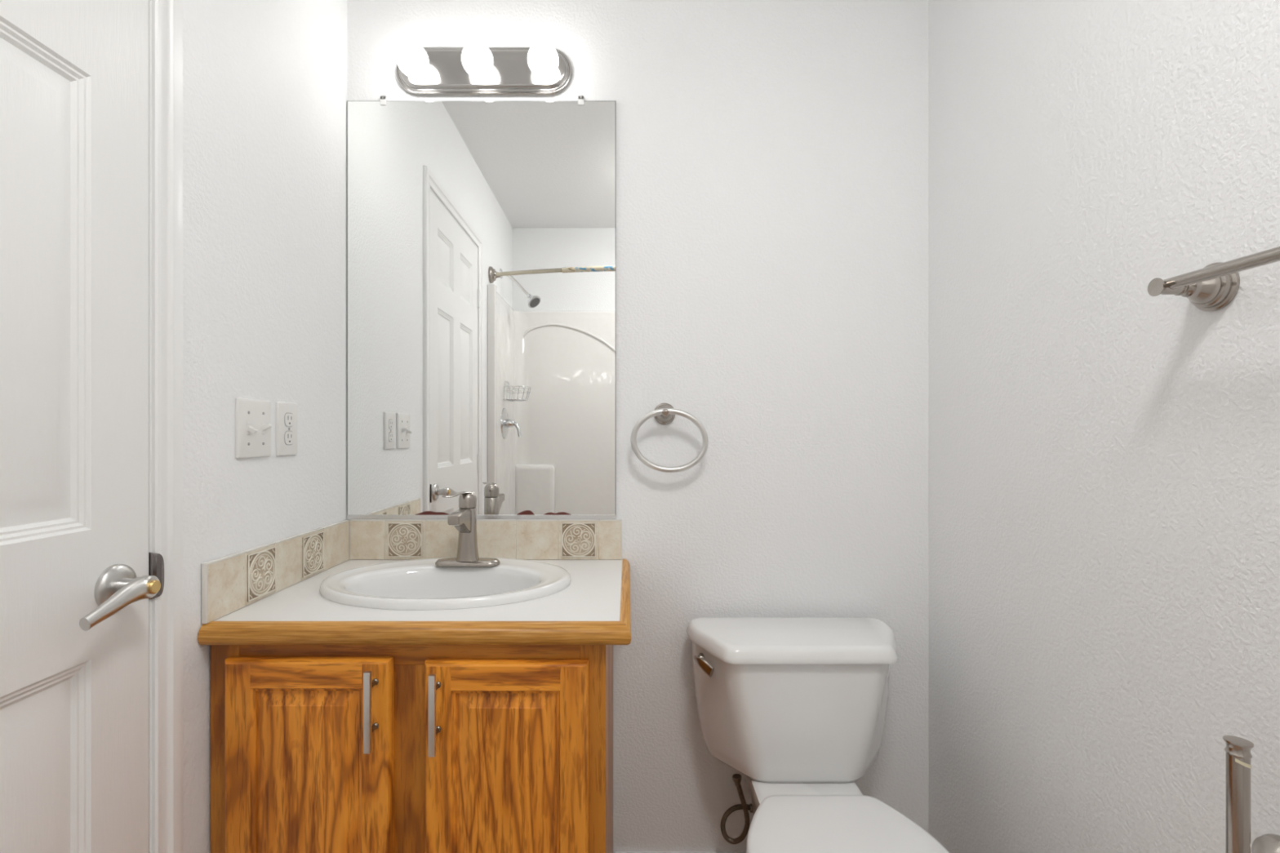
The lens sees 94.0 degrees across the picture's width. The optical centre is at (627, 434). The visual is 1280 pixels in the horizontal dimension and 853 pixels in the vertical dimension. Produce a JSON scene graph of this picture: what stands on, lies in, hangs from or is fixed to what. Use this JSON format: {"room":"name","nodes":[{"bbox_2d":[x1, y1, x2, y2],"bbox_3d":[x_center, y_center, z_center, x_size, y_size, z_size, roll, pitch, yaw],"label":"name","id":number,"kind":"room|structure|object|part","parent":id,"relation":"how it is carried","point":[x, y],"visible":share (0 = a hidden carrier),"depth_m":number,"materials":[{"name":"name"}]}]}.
{"room":"bathroom","nodes":[
{"label":"bathroom","id":0,"kind":"room"},
{"bbox_2d":[182,0,346,852],"bbox_3d":[-0.796,-0.080,0.441,0.120,2.470,2.248,0,0,0],"label":"wall","id":1,"kind":"structure","parent":0,"point":[264,82],"depth_m":1.17,"materials":[{"name":"white paint"}]},
{"bbox_2d":[0,0,164,852],"bbox_3d":[-0.722,0.117,0.562,0.094,2.052,0.732,0,0,0],"label":"door","id":2,"kind":"structure","parent":1,"relation":"in","point":[79,575],"depth_m":0.80,"materials":[{"name":"white paint"}]},
{"bbox_3d":[-0.728,0.218,0.853,0.012,0.065,0.065,0,0,0],"label":"handle","id":3,"kind":"part","parent":2,"relation":"part of","materials":[{"name":"silver metal"}]},
{"bbox_3d":[-0.699,0.224,0.808,0.049,0.046,0.124,0,0,0],"label":"lever","id":4,"kind":"part","parent":2,"relation":"part of","materials":[{"name":"silver metal"}]},
{"bbox_3d":[-0.732,0.217,0.919,0.028,0.072,0.007,0,0,-25],"label":"strike plate","id":5,"kind":"part","parent":2,"relation":"part of","materials":[{"name":"silver metal"}]},
{"bbox_2d":[148,0,151,852],"bbox_3d":[-0.795,0.115,0.558,0.121,2.080,0.743,0,0,0],"label":"trim","id":6,"kind":"structure","parent":1,"relation":"attached to","point":[149,1],"depth_m":0.92,"materials":[{"name":"white paint"}]},
{"bbox_2d":[151,0,182,852],"bbox_3d":[-0.729,0.094,0.558,0.014,2.122,0.827,0,0,0],"label":"trim","id":7,"kind":"structure","parent":1,"relation":"attached to","point":[166,15],"depth_m":0.94,"materials":[{"name":"white paint"}]},
{"bbox_2d":[235,397,271,458],"bbox_3d":[-0.725,-0.012,1.170,0.022,0.114,0.104,0,0,0],"label":"light switch","id":8,"kind":"object","parent":1,"relation":"attached to","point":[253,425],"visible":1,"depth_m":1.16,"materials":[{"name":"white plastic"}]},
{"bbox_2d":[201,520,348,623],"bbox_3d":[-0.729,0.274,1.291,0.013,0.105,0.527,0,0,0],"label":"tile backsplash","id":9,"kind":"structure","parent":1,"relation":"attached to","point":[231,583],"depth_m":1.20,"materials":[{"name":"tile"}]},
{"bbox_2d":[275,401,297,456],"bbox_3d":[-0.732,-0.012,1.284,0.008,0.114,0.073,0,0,0],"label":"wall outlet","id":10,"kind":"object","parent":1,"relation":"attached to","point":[286,413],"visible":1,"depth_m":1.27,"materials":[{"name":"white plastic"}]},
{"bbox_2d":[284,413,293,426],"bbox_3d":[-0.729,-0.032,1.284,0.002,0.031,0.036,0,0,0],"label":"receptacle","id":11,"kind":"object","parent":10,"relation":"attached to","point":[288,417],"depth_m":1.28,"materials":[{"name":"grey plastic"}]},
{"bbox_2d":[284,431,293,444],"bbox_3d":[-0.729,0.007,1.284,0.002,0.031,0.036,0,0,0],"label":"receptacle","id":12,"kind":"object","parent":10,"relation":"attached to","point":[288,435],"depth_m":1.28,"materials":[{"name":"grey plastic"}]},
{"bbox_2d":[346,0,928,852],"bbox_3d":[0.026,-0.080,1.625,1.764,2.470,0.120,0,0,0],"label":"wall","id":13,"kind":"structure","parent":0,"point":[772,155],"depth_m":1.56,"materials":[{"name":"white paint"}]},
{"bbox_2d":[346,95,616,519],"bbox_3d":[-0.383,-0.331,1.560,0.702,1.105,0.010,0,0,0],"label":"wall mirror","id":14,"kind":"object","parent":13,"relation":"attached to","point":[482,235],"visible":1,"depth_m":1.56,"materials":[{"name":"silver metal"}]},
{"bbox_2d":[395,41,573,96],"bbox_3d":[-0.376,-0.949,1.515,0.462,0.125,0.100,0,0,0],"label":"vanity light","id":15,"kind":"object","parent":13,"relation":"attached to","point":[475,68],"visible":1,"depth_m":1.54,"materials":[{"name":"grey metal"}]},
{"bbox_3d":[-0.543,-0.944,1.504,0.078,0.078,0.079,0,0,0],"label":"bulb","id":16,"kind":"part","parent":15,"relation":"part of","materials":[{"name":"white glass"}]},
{"bbox_2d":[412,68,428,79],"bbox_3d":[-0.543,-0.944,1.542,0.052,0.052,0.006,0,0,0],"label":"socket","id":17,"kind":"object","parent":15,"relation":"attached to","point":[425,77],"depth_m":1.54,"materials":[{"name":"white"}]},
{"bbox_3d":[-0.379,-0.944,1.504,0.078,0.078,0.079,0,0,0],"label":"bulb","id":18,"kind":"part","parent":15,"relation":"part of","materials":[{"name":"white glass"}]},
{"bbox_2d":[475,71,491,79],"bbox_3d":[-0.379,-0.944,1.542,0.052,0.052,0.006,0,0,0],"label":"socket","id":19,"kind":"object","parent":15,"relation":"attached to","point":[489,77],"depth_m":1.54,"materials":[{"name":"white"}]},
{"bbox_3d":[-0.214,-0.944,1.504,0.078,0.078,0.079,0,0,0],"label":"bulb","id":20,"kind":"part","parent":15,"relation":"part of","materials":[{"name":"white glass"}]},
{"bbox_2d":[538,74,554,79],"bbox_3d":[-0.214,-0.944,1.542,0.052,0.052,0.006,0,0,0],"label":"socket","id":21,"kind":"object","parent":15,"relation":"attached to","point":[552,77],"depth_m":1.54,"materials":[{"name":"white"}]},
{"bbox_2d":[348,519,622,559],"bbox_3d":[-0.376,0.274,1.558,0.719,0.105,0.014,0,0,0],"label":"tile backsplash","id":22,"kind":"structure","parent":13,"relation":"attached to","point":[368,539],"depth_m":1.55,"materials":[{"name":"tile"}]},
{"bbox_2d":[631,403,708,472],"bbox_3d":[0.105,0.007,1.528,0.198,0.180,0.073,0,0,0],"label":"towel ring","id":23,"kind":"object","parent":13,"relation":"attached to","point":[664,413],"visible":1,"depth_m":1.51,"materials":[{"name":"silver metal"}]},
{"bbox_3d":[0.095,-0.055,1.509,0.022,0.022,0.035,0,0,0],"label":"post","id":24,"kind":"part","parent":23,"relation":"part of","materials":[{"name":"silver metal"}]},
{"bbox_2d":[615,851,746,852],"bbox_3d":[0.377,1.124,1.559,0.822,0.062,0.012,0,0,0],"label":"baseboard","id":25,"kind":"structure","parent":13,"relation":"attached to","point":[615,851],"depth_m":1.56,"materials":[{"name":"white paint"}]},
{"bbox_2d":[720,773,752,844],"bbox_3d":[0.304,0.917,1.497,0.143,0.178,0.075,0,0,-39],"label":"supply hose","id":26,"kind":"object","parent":13,"relation":"attached to","point":[736,778],"visible":0.86,"depth_m":1.46,"materials":[{"name":"black rubber"}]},
{"bbox_2d":[928,0,1279,852],"bbox_3d":[0.848,-0.080,0.441,0.120,2.470,2.248,0,0,0],"label":"wall","id":27,"kind":"structure","parent":0,"point":[1104,451],"depth_m":1.00,"materials":[{"name":"white paint"}]},
{"bbox_2d":[1147,246,1279,311],"bbox_3d":[0.747,-0.198,0.497,0.081,0.064,0.670,0,0,0],"label":"towel bar","id":28,"kind":"object","parent":27,"relation":"attached to","point":[1212,287],"visible":1,"depth_m":0.78,"materials":[{"name":"silver metal"}]},
{"bbox_2d":[1222,735,1279,852],"bbox_3d":[0.741,0.453,0.712,0.093,0.196,0.068,0,0,0],"label":"toilet paper holder","id":29,"kind":"object","parent":27,"relation":"attached to","point":[1237,749],"visible":1,"depth_m":0.69,"materials":[{"name":"silver metal"}]},
{"bbox_3d":[0.708,0.446,0.692,0.020,0.149,0.020,0,0,0],"label":"post","id":30,"kind":"part","parent":29,"relation":"part of","materials":[{"name":"silver metal"}]},
{"bbox_3d":[0.026,1.205,0.441,1.764,0.100,2.488,0,0,0],"label":"floor","id":31,"kind":"structure","parent":0,"visible":0},
{"bbox_2d":[210,644,613,852],"bbox_3d":[-0.385,0.759,1.276,0.692,0.792,0.573,0,0,0],"label":"vanity cabinet","id":32,"kind":"object","parent":31,"relation":"on","point":[315,748],"visible":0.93,"depth_m":1.03,"materials":[{"name":"brown wood"}]},
{"bbox_3d":[-0.553,0.709,1.035,0.287,0.642,0.020,0,0,0],"label":"door","id":33,"kind":"part","parent":32,"relation":"part of","materials":[{"name":"brown wood"}]},
{"bbox_3d":[-0.433,0.462,1.007,0.011,0.134,0.036,0,0,0],"label":"handle","id":34,"kind":"part","parent":32,"relation":"part of","materials":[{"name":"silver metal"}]},
{"bbox_2d":[197,558,631,644],"bbox_3d":[-0.364,0.345,1.291,0.740,0.039,0.546,0,0,0],"label":"countertop","id":35,"kind":"structure","parent":32,"relation":"on","point":[595,607],"depth_m":1.05,"materials":[{"name":"white laminate"}]},
{"bbox_2d":[319,557,571,610],"bbox_3d":[-0.392,0.395,1.312,0.534,0.174,0.407,0,0,0],"label":"sink","id":36,"kind":"object","parent":35,"relation":"in","point":[417,584],"visible":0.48,"depth_m":1.37,"materials":[{"name":"white ceramic"}]},
{"bbox_2d":[435,491,500,566],"bbox_3d":[-0.385,0.224,1.388,0.154,0.176,0.144,0,0,0],"label":"faucet","id":37,"kind":"object","parent":36,"relation":"on","point":[464,519],"visible":1,"depth_m":1.41,"materials":[{"name":"silver metal"}]},
{"bbox_3d":[-0.400,0.141,1.403,0.021,0.010,0.089,0,0,29],"label":"lever","id":38,"kind":"part","parent":37,"relation":"part of","materials":[{"name":"silver metal"}]},
{"bbox_3d":[-0.385,0.205,1.370,0.027,0.060,0.108,0,0,0],"label":"spout","id":39,"kind":"part","parent":37,"relation":"part of","materials":[{"name":"silver metal"}]},
{"bbox_3d":[-0.385,0.306,1.434,0.154,0.012,0.052,0,0,0],"label":"plate","id":40,"kind":"part","parent":37,"relation":"part of","materials":[{"name":"silver metal"}]},
{"bbox_3d":[-0.326,0.468,1.007,0.011,0.135,0.036,0,0,0],"label":"handle","id":41,"kind":"part","parent":32,"relation":"part of","materials":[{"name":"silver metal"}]},
{"bbox_3d":[-0.210,0.713,1.035,0.283,0.642,0.020,0,0,0],"label":"door","id":42,"kind":"part","parent":32,"relation":"part of","materials":[{"name":"brown wood"}]},
{"bbox_2d":[686,617,950,852],"bbox_3d":[0.402,0.811,1.158,0.508,0.686,0.758,0,0,0],"label":"toilet","id":43,"kind":"object","parent":31,"relation":"on","point":[797,706],"visible":1,"depth_m":1.32,"materials":[{"name":"white ceramic"}]},
{"bbox_3d":[0.178,0.539,1.396,0.027,0.036,0.075,0,0,-19],"label":"flush lever","id":44,"kind":"part","parent":43,"relation":"part of","materials":[{"name":"silver metal"}]},
{"bbox_3d":[0.402,0.642,1.425,0.486,0.278,0.211,0,0,0],"label":"tank","id":45,"kind":"part","parent":43,"relation":"part of","materials":[{"name":"white ceramic"}]},
{"bbox_3d":[0.402,0.485,1.420,0.508,0.034,0.234,0,0,0],"label":"tank lid","id":46,"kind":"part","parent":43,"relation":"part of","materials":[{"name":"white ceramic"}]},
{"bbox_3d":[0.392,0.747,1.005,0.368,0.020,0.449,0,0,0],"label":"seat lid","id":47,"kind":"part","parent":43,"relation":"part of","materials":[{"name":"white plastic"}]}
]}

